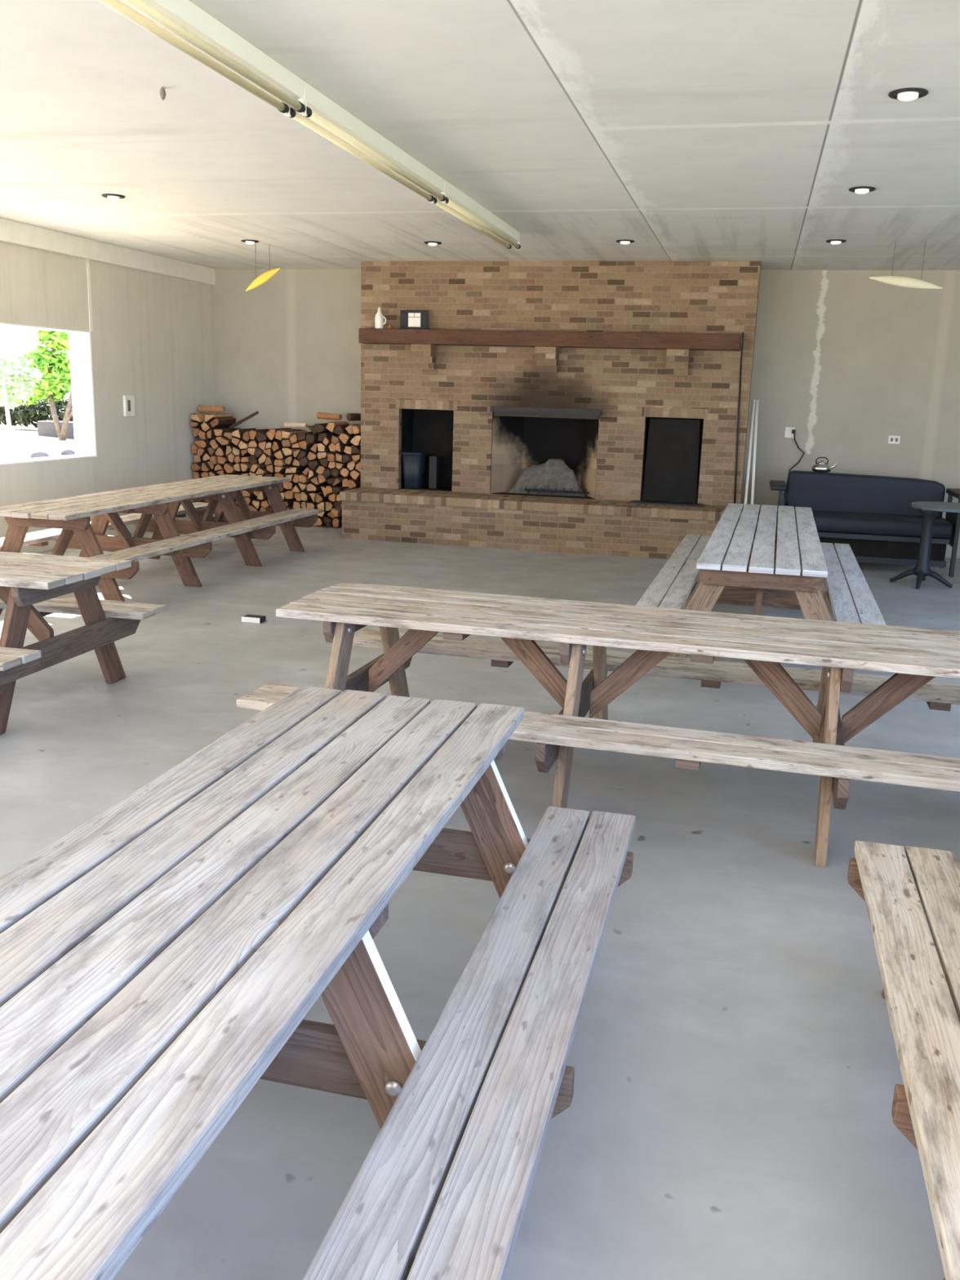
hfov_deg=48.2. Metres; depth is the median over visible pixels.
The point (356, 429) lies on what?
log
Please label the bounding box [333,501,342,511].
log
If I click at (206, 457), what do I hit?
log
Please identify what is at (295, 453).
log
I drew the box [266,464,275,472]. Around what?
log
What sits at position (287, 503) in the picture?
log
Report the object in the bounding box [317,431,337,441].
log
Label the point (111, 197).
recessed light
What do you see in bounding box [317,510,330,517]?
log
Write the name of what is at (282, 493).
log
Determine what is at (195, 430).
log
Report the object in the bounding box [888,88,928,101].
recessed light
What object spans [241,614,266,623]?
box
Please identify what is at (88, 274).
trim
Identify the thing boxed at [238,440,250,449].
log
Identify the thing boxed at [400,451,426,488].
bin
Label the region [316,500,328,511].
log
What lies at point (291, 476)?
log
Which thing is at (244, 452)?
log
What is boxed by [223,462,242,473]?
log
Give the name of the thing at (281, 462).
log
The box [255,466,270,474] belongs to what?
log
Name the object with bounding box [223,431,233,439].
log
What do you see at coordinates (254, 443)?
log
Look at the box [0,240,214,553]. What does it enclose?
wall
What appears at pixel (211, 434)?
log
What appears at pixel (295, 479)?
log
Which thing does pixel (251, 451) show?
log
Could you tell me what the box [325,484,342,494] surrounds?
log
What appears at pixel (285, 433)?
log
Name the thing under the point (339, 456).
log
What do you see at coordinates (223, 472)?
log
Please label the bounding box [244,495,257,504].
log
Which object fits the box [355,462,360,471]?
log
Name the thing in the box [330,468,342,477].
log
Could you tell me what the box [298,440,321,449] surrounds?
log
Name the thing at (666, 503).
metal tray
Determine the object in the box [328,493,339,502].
log
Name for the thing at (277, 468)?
log
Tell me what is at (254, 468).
log
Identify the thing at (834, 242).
recessed light
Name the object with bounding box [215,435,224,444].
log
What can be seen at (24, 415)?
hedge
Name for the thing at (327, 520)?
log
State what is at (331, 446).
log
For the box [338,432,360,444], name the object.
log
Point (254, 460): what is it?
log
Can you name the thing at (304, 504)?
log
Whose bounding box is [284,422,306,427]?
log
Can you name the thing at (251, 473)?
log
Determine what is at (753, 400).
pole
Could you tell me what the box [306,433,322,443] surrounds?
log
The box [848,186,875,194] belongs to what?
recessed light
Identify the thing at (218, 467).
log
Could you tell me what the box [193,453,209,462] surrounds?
log
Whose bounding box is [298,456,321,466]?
log
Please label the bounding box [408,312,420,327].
picture
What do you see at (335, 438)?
log
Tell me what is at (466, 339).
mantel shelf
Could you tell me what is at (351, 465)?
log
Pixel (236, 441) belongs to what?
log
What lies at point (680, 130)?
ceiling
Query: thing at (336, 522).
log
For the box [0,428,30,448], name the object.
boulder
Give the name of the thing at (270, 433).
log
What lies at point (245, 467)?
log
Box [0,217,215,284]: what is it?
ceiling beam
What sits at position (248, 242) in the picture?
recessed light
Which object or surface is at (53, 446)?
ground
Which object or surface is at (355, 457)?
log
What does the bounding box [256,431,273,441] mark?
log
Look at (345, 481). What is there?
log
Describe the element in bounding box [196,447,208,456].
log
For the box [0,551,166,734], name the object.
picnic table
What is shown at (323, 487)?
log
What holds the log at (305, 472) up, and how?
on the log at (303, 478)
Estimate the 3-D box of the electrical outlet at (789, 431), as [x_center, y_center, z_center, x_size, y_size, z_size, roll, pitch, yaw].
[3.628,-2.428,12.551,0.117,0.120,0.044,5,13,13]
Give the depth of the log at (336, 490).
13.35 m
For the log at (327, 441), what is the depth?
13.25 m
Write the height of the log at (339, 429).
0.119 m
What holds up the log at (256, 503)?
on the log at (252, 508)
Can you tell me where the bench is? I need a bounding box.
[847,840,959,1279]
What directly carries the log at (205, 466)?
on the log at (204, 474)
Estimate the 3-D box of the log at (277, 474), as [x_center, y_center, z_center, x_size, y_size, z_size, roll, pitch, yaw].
[-2.483,-2.109,13.780,0.128,0.119,0.486,5,13,13]
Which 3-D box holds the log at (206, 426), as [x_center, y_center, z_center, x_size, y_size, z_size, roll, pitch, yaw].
[-3.420,-2.762,13.853,0.131,0.121,0.528,5,13,13]
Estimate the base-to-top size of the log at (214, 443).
0.131 m
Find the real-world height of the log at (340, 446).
0.123 m
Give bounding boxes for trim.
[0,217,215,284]
[85,258,93,331]
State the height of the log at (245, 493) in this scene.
0.100 m
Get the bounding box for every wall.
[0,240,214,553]
[36,420,74,439]
[211,268,959,558]
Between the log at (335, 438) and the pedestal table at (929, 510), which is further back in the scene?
the log at (335, 438)
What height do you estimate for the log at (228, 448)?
0.131 m
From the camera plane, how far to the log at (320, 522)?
13.49 m
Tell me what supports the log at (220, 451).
on the log at (221, 460)
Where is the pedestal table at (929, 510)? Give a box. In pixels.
[889,501,959,589]
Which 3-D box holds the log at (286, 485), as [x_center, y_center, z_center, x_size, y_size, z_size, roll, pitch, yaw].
[-2.372,-2.003,13.769,0.140,0.106,0.496,5,13,13]
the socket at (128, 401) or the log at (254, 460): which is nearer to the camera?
the socket at (128, 401)
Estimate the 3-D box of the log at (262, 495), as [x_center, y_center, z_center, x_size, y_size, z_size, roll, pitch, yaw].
[-2.720,-1.891,13.855,0.108,0.121,0.552,5,13,13]
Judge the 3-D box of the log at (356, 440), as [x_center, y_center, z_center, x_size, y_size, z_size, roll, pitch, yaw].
[-1.457,-2.504,13.395,0.145,0.130,0.545,5,13,13]
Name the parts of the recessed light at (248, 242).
bulb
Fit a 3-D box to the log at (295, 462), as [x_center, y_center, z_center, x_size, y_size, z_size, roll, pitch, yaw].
[-2.251,-2.283,13.687,0.112,0.099,0.475,5,13,13]
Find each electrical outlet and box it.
[784,426,795,437]
[888,435,900,444]
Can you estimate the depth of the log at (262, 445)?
13.50 m
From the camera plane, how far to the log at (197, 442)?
13.74 m
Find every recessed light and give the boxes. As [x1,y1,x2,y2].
[101,193,124,200]
[241,240,258,244]
[423,241,441,246]
[615,240,634,244]
[826,239,846,244]
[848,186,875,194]
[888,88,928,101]
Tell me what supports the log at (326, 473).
on the log at (330, 481)
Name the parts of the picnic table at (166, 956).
leg, leg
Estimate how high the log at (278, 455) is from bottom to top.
0.116 m
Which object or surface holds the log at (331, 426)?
on the log at (335, 438)
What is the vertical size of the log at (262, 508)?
0.087 m
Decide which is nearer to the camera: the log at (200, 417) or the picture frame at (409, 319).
the picture frame at (409, 319)
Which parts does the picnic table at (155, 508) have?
leg, leg, leg, leg, leg, leg, leg, leg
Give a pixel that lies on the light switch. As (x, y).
(128, 401)
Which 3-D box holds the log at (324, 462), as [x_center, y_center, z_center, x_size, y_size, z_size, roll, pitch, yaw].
[-1.886,-2.264,13.582,0.118,0.115,0.503,5,13,13]
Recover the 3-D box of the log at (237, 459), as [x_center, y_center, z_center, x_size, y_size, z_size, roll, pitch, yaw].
[-3.033,-2.345,13.874,0.095,0.096,0.475,5,13,13]
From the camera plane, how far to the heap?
12.72 m
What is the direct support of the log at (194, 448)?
on the log at (196, 458)
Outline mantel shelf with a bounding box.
[358,328,741,351]
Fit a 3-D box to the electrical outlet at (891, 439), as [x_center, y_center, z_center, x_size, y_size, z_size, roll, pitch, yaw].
[4.752,-2.298,12.305,0.124,0.090,0.014,5,13,13]
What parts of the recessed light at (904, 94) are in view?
bulb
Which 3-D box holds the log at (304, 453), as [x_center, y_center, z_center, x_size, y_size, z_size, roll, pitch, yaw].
[-2.167,-2.361,13.618,0.117,0.117,0.530,5,13,13]
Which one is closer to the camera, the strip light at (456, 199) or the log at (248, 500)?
the strip light at (456, 199)
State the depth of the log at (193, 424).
13.64 m
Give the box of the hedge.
[0,398,73,428]
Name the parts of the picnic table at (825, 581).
leg, leg, leg, leg, leg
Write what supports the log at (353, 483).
on the log
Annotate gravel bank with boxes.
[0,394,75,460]
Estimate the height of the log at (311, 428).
0.102 m
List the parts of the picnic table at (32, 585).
leg, leg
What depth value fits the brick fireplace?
12.19 m
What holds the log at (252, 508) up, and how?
on the log
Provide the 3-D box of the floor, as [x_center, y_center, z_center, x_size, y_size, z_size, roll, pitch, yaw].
[-0.102,0.698,4.966,12.090,0.150,18.050,5,13,13]
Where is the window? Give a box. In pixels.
[0,322,96,465]
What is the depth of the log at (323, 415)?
13.36 m
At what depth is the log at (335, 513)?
13.41 m
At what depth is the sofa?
11.38 m
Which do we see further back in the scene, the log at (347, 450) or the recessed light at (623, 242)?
the log at (347, 450)
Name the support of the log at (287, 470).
on the log at (291, 476)
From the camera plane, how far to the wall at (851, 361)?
12.42 m
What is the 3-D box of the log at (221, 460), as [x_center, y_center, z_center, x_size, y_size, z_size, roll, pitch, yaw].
[-3.242,-2.342,13.915,0.123,0.103,0.501,5,13,13]
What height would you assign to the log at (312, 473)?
0.122 m
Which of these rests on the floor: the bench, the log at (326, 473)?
the bench
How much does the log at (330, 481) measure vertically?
0.077 m
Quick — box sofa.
[769,470,959,577]
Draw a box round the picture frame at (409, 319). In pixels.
[400,310,428,328]
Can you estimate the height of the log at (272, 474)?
0.104 m
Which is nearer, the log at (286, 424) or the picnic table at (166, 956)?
the picnic table at (166, 956)
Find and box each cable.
[733,333,743,503]
[783,432,804,502]
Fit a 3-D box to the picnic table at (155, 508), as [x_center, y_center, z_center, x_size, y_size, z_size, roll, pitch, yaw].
[-2.916,-0.991,9.874,1.530,0.761,3.992,5,13,13]
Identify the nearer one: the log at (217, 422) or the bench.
the bench
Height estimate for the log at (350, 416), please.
0.094 m
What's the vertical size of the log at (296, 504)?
0.107 m
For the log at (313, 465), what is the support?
on the log at (312, 473)
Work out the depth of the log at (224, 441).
13.58 m
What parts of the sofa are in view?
leg, armrest, leg, backrest, seat, panel, frame, leg, panel, arm rail, armrest, leg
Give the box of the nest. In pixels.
[159,87,165,100]
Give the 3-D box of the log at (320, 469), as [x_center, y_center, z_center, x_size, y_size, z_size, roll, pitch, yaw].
[-1.932,-2.175,13.619,0.125,0.105,0.492,5,13,13]
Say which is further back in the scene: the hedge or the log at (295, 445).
the hedge
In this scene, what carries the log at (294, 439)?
on the log at (295, 445)
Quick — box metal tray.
[629,499,702,506]
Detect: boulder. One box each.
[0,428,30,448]
[30,451,49,457]
[61,449,75,455]
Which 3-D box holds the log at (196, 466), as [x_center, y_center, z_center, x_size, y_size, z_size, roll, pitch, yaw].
[-3.583,-2.271,13.997,0.122,0.104,0.544,5,13,13]
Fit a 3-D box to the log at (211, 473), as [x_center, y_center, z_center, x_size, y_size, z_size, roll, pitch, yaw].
[-3.368,-2.157,13.985,0.104,0.111,0.510,5,13,13]
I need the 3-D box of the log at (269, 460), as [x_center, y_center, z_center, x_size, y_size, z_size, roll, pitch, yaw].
[-2.590,-2.304,13.728,0.113,0.110,0.554,5,13,13]
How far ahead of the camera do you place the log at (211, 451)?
13.70 m
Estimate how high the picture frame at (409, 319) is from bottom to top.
0.215 m
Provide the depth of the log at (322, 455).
13.31 m
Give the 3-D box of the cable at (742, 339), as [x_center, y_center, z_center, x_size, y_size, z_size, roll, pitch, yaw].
[2.812,-2.392,11.747,0.062,1.858,0.286,8,14,25]
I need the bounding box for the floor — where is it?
[0,521,959,1279]
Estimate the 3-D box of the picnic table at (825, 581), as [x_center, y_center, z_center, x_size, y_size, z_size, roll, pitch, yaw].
[2.188,-0.482,8.321,1.530,0.761,3.994,5,14,15]
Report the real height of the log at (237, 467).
0.106 m
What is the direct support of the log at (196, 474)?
on the log
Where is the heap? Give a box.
[502,457,587,497]
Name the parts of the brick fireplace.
fire grate, rail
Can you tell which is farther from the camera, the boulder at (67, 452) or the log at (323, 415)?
the boulder at (67, 452)
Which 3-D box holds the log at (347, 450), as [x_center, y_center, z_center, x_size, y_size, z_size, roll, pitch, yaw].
[-1.575,-2.396,13.473,0.105,0.109,0.500,5,13,13]
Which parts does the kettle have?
handle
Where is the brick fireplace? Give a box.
[339,261,760,559]
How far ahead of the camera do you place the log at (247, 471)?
13.87 m
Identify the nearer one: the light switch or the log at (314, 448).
the light switch
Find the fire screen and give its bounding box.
[641,417,700,502]
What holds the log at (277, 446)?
on the log at (278, 455)
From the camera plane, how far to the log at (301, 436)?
13.35 m
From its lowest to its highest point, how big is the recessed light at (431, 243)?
0.034 m
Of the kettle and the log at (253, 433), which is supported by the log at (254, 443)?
the log at (253, 433)
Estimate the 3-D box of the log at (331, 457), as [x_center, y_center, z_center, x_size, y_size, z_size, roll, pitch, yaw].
[-1.782,-2.314,13.518,0.092,0.099,0.551,5,13,13]
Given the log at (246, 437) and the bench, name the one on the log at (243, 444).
the log at (246, 437)
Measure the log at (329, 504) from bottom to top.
0.122 m
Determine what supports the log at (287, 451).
on the log at (289, 460)
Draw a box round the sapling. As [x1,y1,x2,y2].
[0,354,44,452]
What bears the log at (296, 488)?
on the log at (297, 495)
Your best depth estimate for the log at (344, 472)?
13.32 m
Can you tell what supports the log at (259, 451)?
on the log at (262, 459)
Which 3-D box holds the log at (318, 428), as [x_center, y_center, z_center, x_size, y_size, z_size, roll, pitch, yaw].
[-1.927,-2.668,13.476,0.128,0.103,0.550,5,13,13]
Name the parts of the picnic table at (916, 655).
leg, leg, leg, leg, leg, leg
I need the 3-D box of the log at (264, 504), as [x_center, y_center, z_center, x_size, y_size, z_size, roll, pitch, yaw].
[-2.679,-1.785,13.892,0.111,0.103,0.506,5,13,13]
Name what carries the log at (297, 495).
on the log at (296, 504)
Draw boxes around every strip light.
[97,0,306,115]
[284,81,445,202]
[430,180,520,249]
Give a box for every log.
[190,413,214,422]
[190,421,203,426]
[191,443,199,453]
[191,462,203,471]
[192,426,201,437]
[192,471,204,479]
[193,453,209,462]
[194,440,200,447]
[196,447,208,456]
[197,404,225,413]
[198,429,215,439]
[200,422,229,431]
[200,439,213,448]
[200,471,210,477]
[201,462,214,471]
[202,453,211,461]
[204,413,233,422]
[206,429,221,438]
[207,446,216,456]
[207,460,216,469]
[208,470,219,476]
[209,417,235,427]
[209,439,231,449]
[209,455,218,464]
[213,427,238,435]
[214,463,224,471]
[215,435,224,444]
[215,446,226,456]
[215,469,239,475]
[217,455,233,464]
[221,436,234,445]
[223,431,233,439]
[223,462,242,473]
[225,444,238,455]
[226,453,242,462]
[227,471,248,475]
[231,411,258,427]
[231,427,256,438]
[231,436,243,445]
[232,446,246,455]
[233,462,248,471]
[234,455,250,463]
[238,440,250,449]
[240,448,250,456]
[240,456,250,462]
[240,462,258,471]
[242,431,257,441]
[242,490,255,497]
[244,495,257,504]
[247,447,257,455]
[248,428,270,439]
[248,440,261,447]
[248,471,270,475]
[249,463,267,472]
[249,504,260,511]
[250,454,259,463]
[252,498,267,509]
[253,491,259,496]
[254,447,263,457]
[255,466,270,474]
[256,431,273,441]
[256,491,267,500]
[257,453,274,464]
[258,440,279,450]
[259,506,266,511]
[261,499,271,507]
[263,448,276,456]
[264,455,279,465]
[264,472,275,476]
[265,441,273,449]
[265,506,273,511]
[266,427,291,439]
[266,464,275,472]
[271,440,289,452]
[274,449,291,458]
[274,458,292,466]
[274,465,295,472]
[274,471,298,477]
[275,428,295,440]
[280,439,293,447]
[280,491,286,499]
[281,429,306,438]
[281,446,301,456]
[282,480,297,489]
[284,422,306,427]
[284,455,295,465]
[284,467,293,473]
[284,489,295,499]
[284,498,296,508]
[285,472,302,481]
[288,465,309,473]
[289,433,306,443]
[291,442,300,448]
[292,457,301,466]
[292,472,303,483]
[292,484,306,492]
[293,448,304,457]
[293,490,306,501]
[293,499,311,508]
[297,431,313,440]
[297,449,312,459]
[297,474,311,483]
[297,482,311,490]
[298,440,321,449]
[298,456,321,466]
[300,489,321,501]
[301,499,312,508]
[302,466,311,475]
[306,426,329,435]
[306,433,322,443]
[306,451,320,460]
[306,482,328,491]
[306,501,319,508]
[307,460,321,470]
[307,469,319,479]
[308,490,322,502]
[310,443,319,453]
[311,476,327,484]
[313,422,329,432]
[315,465,328,474]
[315,493,328,502]
[315,515,326,525]
[316,412,342,420]
[316,450,339,458]
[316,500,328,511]
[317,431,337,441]
[317,442,329,451]
[317,474,334,484]
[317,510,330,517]
[319,457,329,466]
[320,484,333,497]
[322,436,331,445]
[322,467,333,478]
[323,515,333,527]
[325,421,349,432]
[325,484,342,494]
[325,500,337,511]
[327,452,339,461]
[327,475,342,484]
[327,511,334,518]
[328,442,337,452]
[328,461,338,468]
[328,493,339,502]
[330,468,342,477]
[330,507,342,517]
[331,435,342,444]
[332,475,351,486]
[332,515,342,527]
[333,424,350,435]
[333,485,347,493]
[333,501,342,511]
[334,441,353,452]
[335,452,346,462]
[335,462,348,469]
[336,493,342,501]
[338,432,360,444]
[340,467,352,477]
[342,453,359,462]
[342,476,352,487]
[342,486,360,491]
[343,444,355,454]
[345,423,360,434]
[346,413,360,421]
[346,460,360,471]
[348,478,360,488]
[350,435,360,445]
[350,469,360,479]
[351,424,360,434]
[351,444,360,453]
[351,453,360,461]
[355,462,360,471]
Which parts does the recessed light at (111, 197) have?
bulb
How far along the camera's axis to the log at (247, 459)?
13.60 m
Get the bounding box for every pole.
[743,399,755,506]
[751,400,758,504]
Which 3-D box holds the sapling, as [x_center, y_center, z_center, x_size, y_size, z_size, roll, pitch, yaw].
[-7.937,-4.022,18.194,0.974,1.625,1.213,-11,18,-43]
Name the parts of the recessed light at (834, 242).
bulb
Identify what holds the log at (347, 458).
on the log at (351, 465)
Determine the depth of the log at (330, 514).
13.50 m
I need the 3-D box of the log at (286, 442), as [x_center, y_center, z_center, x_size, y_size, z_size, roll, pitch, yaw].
[-2.362,-2.511,13.632,0.118,0.096,0.535,5,13,13]
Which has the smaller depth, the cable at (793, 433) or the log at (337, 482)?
the cable at (793, 433)
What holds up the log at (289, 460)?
on the log at (295, 469)
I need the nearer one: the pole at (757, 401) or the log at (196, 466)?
the pole at (757, 401)
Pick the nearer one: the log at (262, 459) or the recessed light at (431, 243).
the recessed light at (431, 243)
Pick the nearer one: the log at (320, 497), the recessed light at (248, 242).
the recessed light at (248, 242)
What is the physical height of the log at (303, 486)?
0.100 m
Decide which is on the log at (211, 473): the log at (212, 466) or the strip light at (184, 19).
the log at (212, 466)
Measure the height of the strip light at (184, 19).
0.150 m
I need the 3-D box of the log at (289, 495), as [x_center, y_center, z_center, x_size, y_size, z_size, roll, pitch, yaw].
[-2.363,-1.888,13.790,0.130,0.117,0.502,5,13,13]
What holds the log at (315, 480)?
on the log at (311, 486)
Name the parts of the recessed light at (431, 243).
bulb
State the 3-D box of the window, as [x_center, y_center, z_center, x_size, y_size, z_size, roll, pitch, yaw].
[-4.619,-2.417,10.540,0.256,1.330,2.410,5,13,13]
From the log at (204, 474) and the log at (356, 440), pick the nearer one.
the log at (356, 440)
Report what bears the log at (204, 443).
on the log at (202, 451)
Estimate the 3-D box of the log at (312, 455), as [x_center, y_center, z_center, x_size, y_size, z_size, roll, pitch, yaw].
[-2.033,-2.343,13.592,0.125,0.115,0.521,5,13,13]
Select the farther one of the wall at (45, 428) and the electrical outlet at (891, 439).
the wall at (45, 428)
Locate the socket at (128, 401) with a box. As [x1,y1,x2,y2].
[127,400,130,411]
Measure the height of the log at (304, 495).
0.118 m
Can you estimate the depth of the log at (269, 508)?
13.63 m
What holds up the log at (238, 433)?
on the log at (236, 441)
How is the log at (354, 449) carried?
on the log at (355, 457)
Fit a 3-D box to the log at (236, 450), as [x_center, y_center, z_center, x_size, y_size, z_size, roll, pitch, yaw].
[-3.040,-2.450,13.845,0.110,0.108,0.489,5,13,13]
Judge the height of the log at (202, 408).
0.094 m
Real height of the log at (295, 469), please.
0.079 m
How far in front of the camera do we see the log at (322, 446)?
13.28 m
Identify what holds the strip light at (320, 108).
attached to the ceiling
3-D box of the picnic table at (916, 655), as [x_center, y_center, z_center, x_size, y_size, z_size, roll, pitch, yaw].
[0.962,0.314,4.736,3.734,0.761,1.530,5,14,15]
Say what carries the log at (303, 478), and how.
on the log at (303, 486)
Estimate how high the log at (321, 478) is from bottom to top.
0.113 m
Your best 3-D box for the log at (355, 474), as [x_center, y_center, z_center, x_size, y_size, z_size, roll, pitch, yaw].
[-1.489,-2.098,13.514,0.137,0.120,0.507,5,13,13]
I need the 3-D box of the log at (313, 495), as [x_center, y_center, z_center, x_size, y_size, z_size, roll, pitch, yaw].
[-2.042,-1.845,13.699,0.089,0.122,0.535,5,13,13]
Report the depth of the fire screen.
12.21 m
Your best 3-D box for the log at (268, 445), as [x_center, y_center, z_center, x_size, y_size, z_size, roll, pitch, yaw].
[-2.593,-2.492,13.701,0.092,0.096,0.526,5,13,13]
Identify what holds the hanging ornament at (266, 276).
hanging from the ceiling
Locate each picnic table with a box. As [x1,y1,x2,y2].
[0,474,322,601]
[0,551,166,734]
[0,685,635,1279]
[236,582,959,867]
[635,502,886,657]
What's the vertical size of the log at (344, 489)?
0.104 m
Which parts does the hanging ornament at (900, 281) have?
cord, cord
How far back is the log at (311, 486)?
13.46 m
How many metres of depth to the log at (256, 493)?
13.67 m
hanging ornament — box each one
[245,253,280,291]
[869,241,942,288]
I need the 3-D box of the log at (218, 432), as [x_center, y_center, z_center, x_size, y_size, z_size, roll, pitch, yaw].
[-3.262,-2.684,13.842,0.136,0.089,0.504,5,13,13]
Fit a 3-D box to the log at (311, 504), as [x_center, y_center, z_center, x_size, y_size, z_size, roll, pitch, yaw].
[-2.064,-1.731,13.726,0.112,0.100,0.544,5,13,13]
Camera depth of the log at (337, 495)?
13.41 m
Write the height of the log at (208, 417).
0.099 m
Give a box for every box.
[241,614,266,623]
[428,455,439,488]
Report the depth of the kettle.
11.70 m
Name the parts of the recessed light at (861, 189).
bulb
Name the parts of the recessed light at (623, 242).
bulb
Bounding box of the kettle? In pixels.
[811,457,836,471]
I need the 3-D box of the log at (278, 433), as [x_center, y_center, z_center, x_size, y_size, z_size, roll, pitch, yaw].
[-2.453,-2.610,13.636,0.104,0.130,0.530,5,13,13]
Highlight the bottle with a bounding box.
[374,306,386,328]
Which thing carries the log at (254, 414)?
on the log at (238, 433)
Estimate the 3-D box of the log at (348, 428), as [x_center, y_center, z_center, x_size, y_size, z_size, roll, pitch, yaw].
[-1.558,-2.644,13.421,0.101,0.112,0.484,5,13,13]
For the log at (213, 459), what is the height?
0.114 m
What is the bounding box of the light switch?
[123,395,135,416]
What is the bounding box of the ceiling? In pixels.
[0,0,959,270]
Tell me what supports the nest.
hanging from the ceiling
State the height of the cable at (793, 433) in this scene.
1.342 m
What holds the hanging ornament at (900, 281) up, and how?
hanging from the ceiling
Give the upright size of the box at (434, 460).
0.392 m
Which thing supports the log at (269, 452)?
on the log at (269, 460)
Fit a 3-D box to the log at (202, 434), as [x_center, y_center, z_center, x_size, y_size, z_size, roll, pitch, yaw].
[-3.473,-2.667,13.883,0.109,0.119,0.537,5,13,13]
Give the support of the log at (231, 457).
on the log at (228, 467)
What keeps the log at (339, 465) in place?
on the log at (335, 473)
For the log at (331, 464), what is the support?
on the log at (326, 473)
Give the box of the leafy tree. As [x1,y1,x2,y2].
[1,329,72,440]

